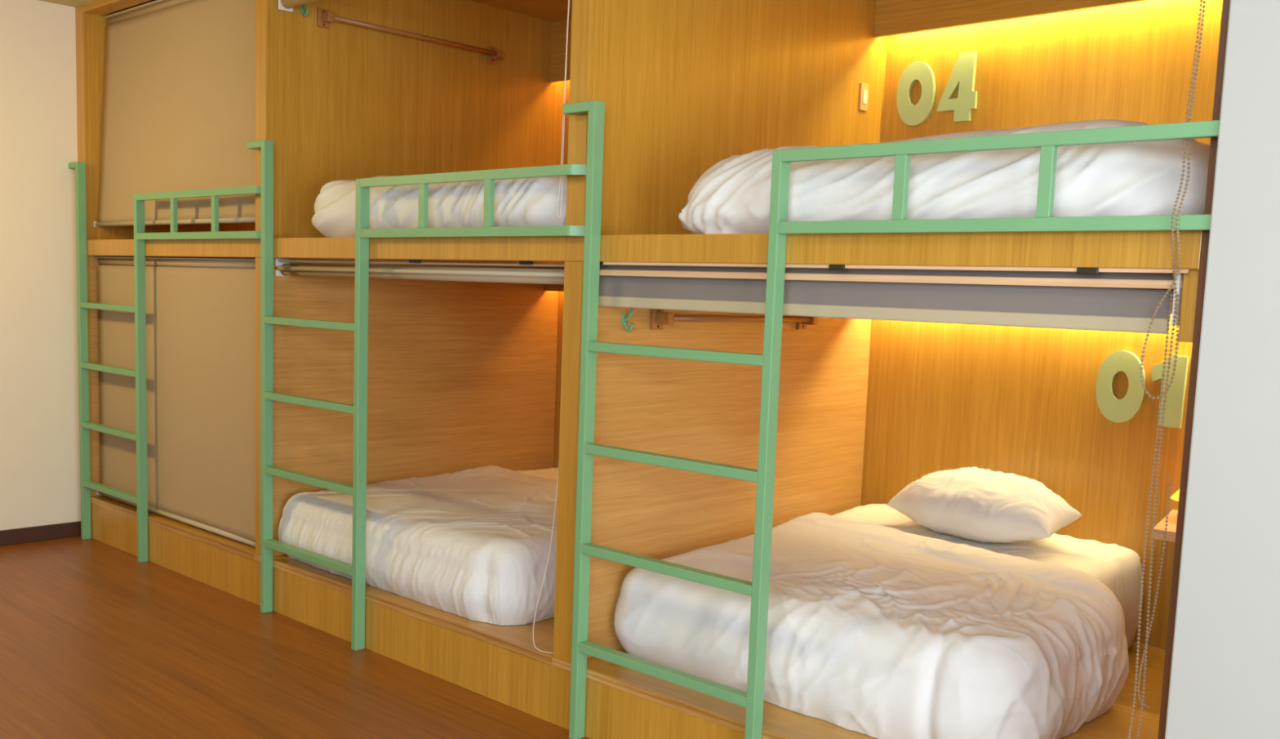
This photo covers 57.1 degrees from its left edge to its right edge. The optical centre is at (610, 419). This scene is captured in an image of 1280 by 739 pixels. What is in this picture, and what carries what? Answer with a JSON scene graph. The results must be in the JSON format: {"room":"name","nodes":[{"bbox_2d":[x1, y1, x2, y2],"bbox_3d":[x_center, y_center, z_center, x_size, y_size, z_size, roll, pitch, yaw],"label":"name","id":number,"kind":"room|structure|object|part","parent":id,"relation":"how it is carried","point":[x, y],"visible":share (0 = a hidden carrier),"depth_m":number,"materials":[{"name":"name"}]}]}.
{"room":"dormitory","nodes":[
{"label":"dormitory","id":0,"kind":"room"},
{"bbox_2d":[0,0,80,530],"bbox_3d":[-4.224,-0.676,5.152,0.100,2.870,7.500,8,9,43],"label":"wall","id":1,"kind":"structure","parent":0,"point":[40,445],"depth_m":6.29,"materials":[{"name":"white paint"}]},
{"bbox_2d":[0,520,80,545],"bbox_3d":[-4.886,0.768,4.581,0.014,0.082,5.599,8,9,43],"label":"baseboard","id":2,"kind":"structure","parent":1,"relation":"attached to","point":[37,533],"depth_m":6.42,"materials":[{"name":"brown wood"}]},
{"bbox_2d":[38,0,96,7],"bbox_3d":[-0.133,-1.565,1.166,11.288,0.050,7.500,8,9,43],"label":"ceiling","id":3,"kind":"structure","parent":0,"point":[73,3],"depth_m":6.17,"materials":[{"name":"white paint"}]},
{"bbox_2d":[0,535,590,738],"bbox_3d":[-0.231,1.336,1.488,11.288,0.050,7.500,8,9,43],"label":"floor","id":4,"kind":"structure","parent":0,"point":[97,641],"depth_m":4.40,"materials":[{"name":"laminate"}]},
{"bbox_2d":[75,0,255,603],"bbox_3d":[-1.619,-0.734,6.460,1.866,2.870,1.797,8,9,43],"label":"bunk bed","id":5,"kind":"object","parent":4,"relation":"on","point":[226,564],"visible":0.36,"depth_m":6.26,"materials":[{"name":"brown wood"}]},
{"bbox_3d":[-2.844,-1.587,6.338,0.090,1.230,0.020,8,9,43],"label":"post","id":6,"kind":"part","parent":5,"relation":"part of","materials":[{"name":"brown wood"}]},
{"bbox_3d":[-2.890,-0.236,6.488,0.090,1.325,0.020,8,9,43],"label":"post","id":7,"kind":"part","parent":5,"relation":"part of","materials":[{"name":"brown wood"}]},
{"bbox_3d":[-1.513,-2.147,6.298,1.776,0.020,1.664,8,9,43],"label":"roof panel","id":8,"kind":"part","parent":5,"relation":"part of","materials":[{"name":"brown wood"}]},
{"bbox_2d":[68,161,260,562],"bbox_3d":[-2.236,-0.268,5.808,2.016,2.048,0.046,8,9,43],"label":"ladder","id":9,"kind":"object","parent":5,"relation":"attached to","point":[140,236],"visible":1,"depth_m":6.00,"materials":[{"name":"green metal"}]},
{"bbox_3d":[-1.905,-1.040,5.430,1.176,0.032,0.046,8,9,43],"label":"rail","id":10,"kind":"part","parent":9,"relation":"part of","materials":[{"name":"green metal"}]},
{"bbox_3d":[-1.911,-0.850,5.451,1.176,0.032,0.046,8,9,43],"label":"rail","id":11,"kind":"part","parent":9,"relation":"part of","materials":[{"name":"green metal"}]},
{"bbox_3d":[-2.281,-0.296,7.123,0.090,1.346,1.744,8,9,43],"label":"panel","id":12,"kind":"part","parent":5,"relation":"part of","materials":[{"name":"brown wood"}]},
{"bbox_3d":[-2.236,-1.636,6.974,0.090,1.232,1.744,8,9,43],"label":"panel","id":13,"kind":"part","parent":5,"relation":"part of","materials":[{"name":"brown wood"}]},
{"bbox_3d":[-2.275,0.641,5.969,1.866,0.204,0.020,8,9,43],"label":"panel","id":14,"kind":"part","parent":5,"relation":"part of","materials":[{"name":"brown wood"}]},
{"bbox_2d":[93,0,255,226],"bbox_3d":[-2.106,-1.514,5.765,1.768,1.116,0.117,8,9,43],"label":"roller blind","id":15,"kind":"object","parent":5,"relation":"attached to","point":[179,111],"visible":0.85,"depth_m":5.75,"materials":[{"name":"beige fabric"}]},
{"bbox_3d":[-2.069,-2.065,5.723,1.760,0.008,0.042,8,9,43],"label":"head rail","id":16,"kind":"part","parent":15,"relation":"part of","materials":[{"name":"silver metal"}]},
{"bbox_2d":[94,256,255,546],"bbox_3d":[-2.177,-0.147,5.891,1.768,1.312,0.057,8,9,43],"label":"roller blind","id":17,"kind":"object","parent":5,"relation":"attached to","point":[201,312],"visible":0.79,"depth_m":5.77,"materials":[{"name":"beige fabric"}]},
{"bbox_3d":[-2.156,-0.794,5.817,1.760,0.008,0.042,8,9,43],"label":"head rail","id":18,"kind":"part","parent":17,"relation":"part of","materials":[{"name":"silver metal"}]},
{"bbox_2d":[254,0,572,722],"bbox_3d":[-0.240,-0.542,5.156,1.949,2.870,1.797,8,9,43],"label":"bunk bed","id":19,"kind":"object","parent":4,"relation":"on","point":[462,375],"visible":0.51,"depth_m":5.50,"materials":[{"name":"brown wood"}]},
{"bbox_3d":[-1.543,-0.049,5.214,0.086,1.325,0.020,8,9,43],"label":"post","id":20,"kind":"part","parent":19,"relation":"part of","materials":[{"name":"brown wood"}]},
{"bbox_3d":[-1.497,-1.400,5.064,0.086,1.230,0.020,8,9,43],"label":"post","id":21,"kind":"part","parent":19,"relation":"part of","materials":[{"name":"brown wood"}]},
{"bbox_2d":[300,4,309,16],"bbox_3d":[-1.318,-1.797,5.089,0.059,0.106,0.018,8,9,43],"label":"coat hook","id":22,"kind":"object","parent":19,"relation":"attached to","point":[303,7],"visible":0.82,"depth_m":5.09,"materials":[{"name":"green paint"}]},
{"bbox_3d":[-0.896,0.832,4.664,1.949,0.204,0.020,8,9,43],"label":"panel","id":23,"kind":"part","parent":19,"relation":"part of","materials":[{"name":"brown wood"}]},
{"bbox_2d":[316,7,502,64],"bbox_3d":[-0.908,-1.789,5.513,0.072,0.080,1.031,8,9,43],"label":"rail","id":24,"kind":"object","parent":19,"relation":"attached to","point":[324,16],"visible":1,"depth_m":5.42,"materials":[{"name":"brown wood"}]},
{"bbox_3d":[-1.239,-1.762,5.157,0.056,0.042,0.030,8,9,43],"label":"bracket arm","id":25,"kind":"part","parent":24,"relation":"part of","materials":[{"name":"brown wood"}]},
{"bbox_3d":[-0.897,-1.789,5.502,0.023,0.023,0.975,8,9,43],"label":"rod","id":26,"kind":"part","parent":24,"relation":"part of","materials":[{"name":"brown wood"}]},
{"bbox_3d":[-0.566,-1.817,5.860,0.056,0.042,0.030,8,9,43],"label":"bracket arm","id":27,"kind":"part","parent":24,"relation":"part of","materials":[{"name":"brown wood"}]},
{"bbox_3d":[-0.934,-0.109,5.849,0.086,1.346,1.744,8,9,43],"label":"panel","id":28,"kind":"part","parent":19,"relation":"part of","materials":[{"name":"brown wood"}]},
{"bbox_2d":[246,139,586,650],"bbox_3d":[-0.847,-0.075,4.494,2.039,2.048,0.046,8,9,43],"label":"ladder","id":29,"kind":"object","parent":19,"relation":"attached to","point":[357,490],"visible":0.97,"depth_m":4.67,"materials":[{"name":"green metal"}]},
{"bbox_3d":[-0.519,-0.656,4.134,1.190,0.032,0.046,8,9,43],"label":"rail","id":30,"kind":"part","parent":29,"relation":"part of","materials":[{"name":"green metal"}]},
{"bbox_3d":[-0.513,-0.846,4.113,1.190,0.032,0.046,8,9,43],"label":"rail","id":31,"kind":"part","parent":29,"relation":"part of","materials":[{"name":"green metal"}]},
{"bbox_3d":[-0.888,-1.449,5.700,0.086,1.232,1.744,8,9,43],"label":"panel","id":32,"kind":"part","parent":19,"relation":"part of","materials":[{"name":"brown wood"}]},
{"bbox_2d":[275,257,564,653],"bbox_3d":[-0.812,0.046,4.581,1.851,1.324,0.116,8,9,43],"label":"roller blind","id":33,"kind":"object","parent":19,"relation":"attached to","point":[282,267],"visible":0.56,"depth_m":4.37,"materials":[{"name":"beige fabric"}]},
{"bbox_3d":[-0.770,-0.599,4.518,1.800,0.008,0.055,8,9,43],"label":"head rail","id":34,"kind":"part","parent":33,"relation":"part of","materials":[{"name":"silver metal"}]},
{"bbox_3d":[-0.206,0.164,3.953,0.087,1.270,0.037,3,6,6],"label":"ball chain","id":35,"kind":"part","parent":33,"relation":"part of","materials":[{"name":"white plastic"}]},
{"bbox_2d":[278,0,569,217],"bbox_3d":[-0.762,-1.257,4.428,1.832,1.024,0.127,8,9,43],"label":"roller blind","id":36,"kind":"object","parent":19,"relation":"attached to","point":[283,5],"visible":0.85,"depth_m":4.90,"materials":[{"name":"plastic"}]},
{"bbox_3d":[-0.142,-1.134,3.772,0.030,0.966,0.016,1,6,-9],"label":"ball chain","id":37,"kind":"part","parent":36,"relation":"part of","materials":[{"name":"silver metal"}]},
{"bbox_3d":[-0.136,-1.955,4.995,1.863,0.020,1.664,8,9,43],"label":"roof panel","id":38,"kind":"part","parent":19,"relation":"part of","materials":[{"name":"brown wood"}]},
{"bbox_2d":[516,467,558,479],"bbox_3d":[-0.329,0.497,5.384,1.488,0.282,1.661,8,9,43],"label":"mattress","id":39,"kind":"object","parent":19,"relation":"on","point":[550,473],"visible":0.02,"depth_m":6.12,"materials":[{"name":"white fabric"}]},
{"bbox_2d":[278,465,558,625],"bbox_3d":[-0.487,0.489,5.206,1.592,0.327,1.377,8,9,43],"label":"duvet","id":40,"kind":"object","parent":39,"relation":"on","point":[471,544],"visible":0.58,"depth_m":4.67,"materials":[{"name":"white fabric"}]},
{"bbox_3d":[0.352,-0.066,5.852,1.949,1.346,0.030,8,9,43],"label":"panel","id":41,"kind":"part","parent":19,"relation":"part of","materials":[{"name":"brown wood"}]},
{"bbox_3d":[0.397,-1.406,5.703,1.949,1.232,0.030,8,9,43],"label":"panel","id":42,"kind":"part","parent":19,"relation":"part of","materials":[{"name":"brown wood"}]},
{"bbox_3d":[-0.097,-0.840,5.063,1.447,0.208,1.619,8,9,43],"label":"mattress","id":43,"kind":"object","parent":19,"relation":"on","visible":0},
{"bbox_2d":[311,175,567,237],"bbox_3d":[-0.227,-0.859,4.941,1.640,0.264,1.513,8,9,43],"label":"duvet","id":44,"kind":"object","parent":43,"relation":"on","point":[523,202],"visible":0.34,"depth_m":4.30,"materials":[{"name":"white fabric"}]},
{"bbox_2d":[551,0,1230,738],"bbox_3d":[1.176,-0.345,3.815,1.972,2.870,1.798,8,9,43],"label":"bunk bed","id":45,"kind":"object","parent":4,"relation":"on","point":[868,409],"visible":0.59,"depth_m":4.29,"materials":[{"name":"brown wood"}]},
{"bbox_3d":[-0.135,0.147,3.881,0.085,1.325,0.020,8,9,43],"label":"post","id":46,"kind":"part","parent":45,"relation":"part of","materials":[{"name":"brown wood"}]},
{"bbox_3d":[-0.089,-1.204,3.731,0.085,1.230,0.020,8,9,43],"label":"post","id":47,"kind":"part","parent":45,"relation":"part of","materials":[{"name":"brown wood"}]},
{"bbox_2d":[622,307,635,331],"bbox_3d":[0.065,-0.345,3.915,0.059,0.106,0.018,8,9,43],"label":"coat hook","id":48,"kind":"object","parent":45,"relation":"attached to","point":[624,319],"visible":0.88,"depth_m":3.92,"materials":[{"name":"green paint"}]},
{"bbox_3d":[0.046,-0.335,3.934,0.005,0.044,0.018,8,9,43],"label":"hook plate","id":49,"kind":"part","parent":48,"relation":"part of","materials":[{"name":"green paint"}]},
{"bbox_3d":[0.509,1.028,3.334,1.941,0.204,0.020,8,9,43],"label":"panel","id":50,"kind":"part","parent":45,"relation":"part of","materials":[{"name":"brown wood"}]},
{"bbox_3d":[0.475,0.087,4.516,0.085,1.346,1.744,8,9,43],"label":"panel","id":51,"kind":"part","parent":45,"relation":"part of","materials":[{"name":"brown wood"}]},
{"bbox_2d":[649,308,817,329],"bbox_3d":[0.480,-0.370,4.340,0.072,0.080,0.926,8,9,43],"label":"rail","id":52,"kind":"object","parent":45,"relation":"attached to","point":[658,317],"visible":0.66,"depth_m":4.17,"materials":[{"name":"brown wood"}]},
{"bbox_3d":[0.186,-0.345,4.022,0.056,0.042,0.030,8,9,43],"label":"bracket arm","id":53,"kind":"part","parent":52,"relation":"part of","materials":[{"name":"brown wood"}]},
{"bbox_3d":[0.492,-0.369,4.330,0.023,0.023,0.870,8,9,43],"label":"rod","id":54,"kind":"part","parent":52,"relation":"part of","materials":[{"name":"brown wood"}]},
{"bbox_3d":[0.787,-0.395,4.649,0.056,0.042,0.030,8,9,43],"label":"bracket arm","id":55,"kind":"part","parent":52,"relation":"part of","materials":[{"name":"brown wood"}]},
{"bbox_3d":[0.520,-1.253,4.367,0.085,1.232,1.744,8,9,43],"label":"panel","id":56,"kind":"part","parent":45,"relation":"part of","materials":[{"name":"brown wood"}]},
{"bbox_2d":[858,82,868,111],"bbox_3d":[1.044,-1.324,4.839,0.013,0.110,0.055,8,9,43],"label":"light switch","id":57,"kind":"object","parent":45,"relation":"attached to","point":[864,90],"visible":1,"depth_m":4.83,"materials":[{"name":"beige plastic"}]},
{"bbox_2d":[562,100,1219,738],"bbox_3d":[0.533,0.117,3.188,1.949,2.048,0.046,8,9,43],"label":"ladder","id":58,"kind":"object","parent":45,"relation":"attached to","point":[1049,142],"visible":0.94,"depth_m":3.29,"materials":[{"name":"green metal"}]},
{"bbox_3d":[0.856,-0.464,2.818,1.094,0.032,0.022,8,9,43],"label":"rail","id":59,"kind":"part","parent":58,"relation":"part of","materials":[{"name":"green metal"}]},
{"bbox_3d":[0.862,-0.653,2.797,1.094,0.032,0.022,8,9,43],"label":"rail","id":60,"kind":"part","parent":58,"relation":"part of","materials":[{"name":"green metal"}]},
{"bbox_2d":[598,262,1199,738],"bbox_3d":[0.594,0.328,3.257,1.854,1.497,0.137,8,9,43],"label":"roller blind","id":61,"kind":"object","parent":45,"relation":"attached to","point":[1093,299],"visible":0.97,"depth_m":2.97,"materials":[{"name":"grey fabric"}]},
{"bbox_3d":[0.579,-0.409,3.147,1.827,0.009,0.006,8,9,43],"label":"head rail","id":62,"kind":"part","parent":61,"relation":"part of","materials":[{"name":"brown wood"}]},
{"bbox_3d":[1.182,0.444,2.635,0.025,1.444,0.038,8,9,43],"label":"ball chain","id":63,"kind":"part","parent":61,"relation":"part of","materials":[{"name":"silver metal"}]},
{"bbox_3d":[1.204,0.386,2.607,0.035,0.521,0.017,4,7,18],"label":"ball chain","id":64,"kind":"part","parent":61,"relation":"part of","materials":[{"name":"silver metal"}]},
{"bbox_3d":[1.191,0.445,2.627,0.037,1.444,0.038,8,9,43],"label":"ball chain","id":65,"kind":"part","parent":61,"relation":"part of","materials":[{"name":"silver metal"}]},
{"bbox_2d":[896,61,935,125],"bbox_3d":[1.258,-1.339,4.845,0.167,0.257,0.018,8,9,43],"label":"numeral","id":66,"kind":"object","parent":45,"relation":"attached to","point":[911,114],"visible":1,"depth_m":4.83,"materials":[{"name":"beige plastic"}]},
{"bbox_2d":[936,51,977,122],"bbox_3d":[1.393,-1.328,4.717,0.165,0.266,0.018,8,9,43],"label":"numeral","id":67,"kind":"object","parent":45,"relation":"attached to","point":[963,73],"visible":1,"depth_m":4.69,"materials":[{"name":"beige plastic"}]},
{"bbox_2d":[831,503,1143,648],"bbox_3d":[1.044,0.628,4.196,1.217,0.376,1.486,8,9,43],"label":"mattress","id":68,"kind":"object","parent":45,"relation":"on","point":[1118,567],"visible":0.08,"depth_m":4.25,"materials":[{"name":"white fabric"}]},
{"bbox_2d":[613,511,1128,738],"bbox_3d":[0.925,0.643,3.945,1.483,0.395,1.234,8,9,43],"label":"duvet","id":69,"kind":"object","parent":68,"relation":"on","point":[875,630],"visible":0.89,"depth_m":3.50,"materials":[{"name":"white fabric"}]},
{"bbox_2d":[885,466,1083,542],"bbox_3d":[1.394,0.315,4.424,0.374,0.238,0.710,-3,8,-38],"label":"pillow","id":70,"kind":"object","parent":68,"relation":"on","point":[980,504],"visible":1,"depth_m":4.27,"materials":[{"name":"white fabric"}]},
{"bbox_3d":[1.758,0.130,4.522,1.941,1.346,0.030,8,9,43],"label":"panel","id":71,"kind":"part","parent":45,"relation":"part of","materials":[{"name":"brown wood"}]},
{"bbox_3d":[1.803,-1.210,4.373,1.941,1.232,0.030,8,9,43],"label":"panel","id":72,"kind":"part","parent":45,"relation":"part of","materials":[{"name":"brown wood"}]},
{"bbox_2d":[1096,350,1146,422],"bbox_3d":[1.883,-0.121,4.343,0.172,0.265,0.018,8,9,43],"label":"numeral","id":73,"kind":"object","parent":45,"relation":"attached to","point":[1114,409],"visible":0.99,"depth_m":4.33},
{"bbox_2d":[1151,509,1177,542],"bbox_3d":[2.073,0.395,3.904,0.549,0.060,0.453,8,9,43],"label":"corner shelf","id":74,"kind":"object","parent":45,"relation":"attached to","point":[1159,531],"visible":0.07,"depth_m":3.88,"materials":[{"name":"brown wood"}]},
{"bbox_2d":[1170,488,1179,501],"bbox_3d":[2.042,0.264,4.012,0.240,0.174,0.240,8,9,43],"label":"lamp","id":75,"kind":"object","parent":74,"relation":"on","point":[1175,496],"visible":0.02,"depth_m":4.02,"materials":[{"name":"yellow"}]},
{"bbox_2d":[1151,355,1189,427],"bbox_3d":[2.004,-0.101,4.229,0.117,0.255,0.018,8,9,43],"label":"numeral","id":76,"kind":"object","parent":45,"relation":"attached to","point":[1175,395],"visible":0.88,"depth_m":4.21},
{"bbox_2d":[1139,0,1205,399],"bbox_3d":[0.610,-0.847,3.112,1.818,1.441,0.179,8,9,43],"label":"roller blind","id":77,"kind":"object","parent":45,"relation":"attached to","point":[1200,10],"visible":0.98,"depth_m":2.49,"materials":[{"name":"grey fabric"}]},
{"bbox_3d":[1.265,-0.197,2.512,0.030,2.870,0.024,8,9,43],"label":"post","id":78,"kind":"part","parent":45,"relation":"part of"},
{"bbox_3d":[1.349,-0.649,3.693,1.355,0.228,1.626,8,9,43],"label":"mattress","id":79,"kind":"object","parent":45,"relation":"on","visible":0},
{"bbox_2d":[678,119,1209,234],"bbox_3d":[1.203,-0.681,3.593,1.598,0.304,1.513,8,9,43],"label":"duvet","id":80,"kind":"object","parent":79,"relation":"on","point":[732,196],"visible":0.58,"depth_m":2.92,"materials":[{"name":"white fabric"}]},
{"bbox_2d":[1164,0,1279,738],"bbox_3d":[3.223,0.076,0.649,5.401,2.870,0.120,8,9,43],"label":"wall","id":81,"kind":"structure","parent":0,"point":[1224,678],"depth_m":2.41,"materials":[{"name":"white paint"}]}
]}

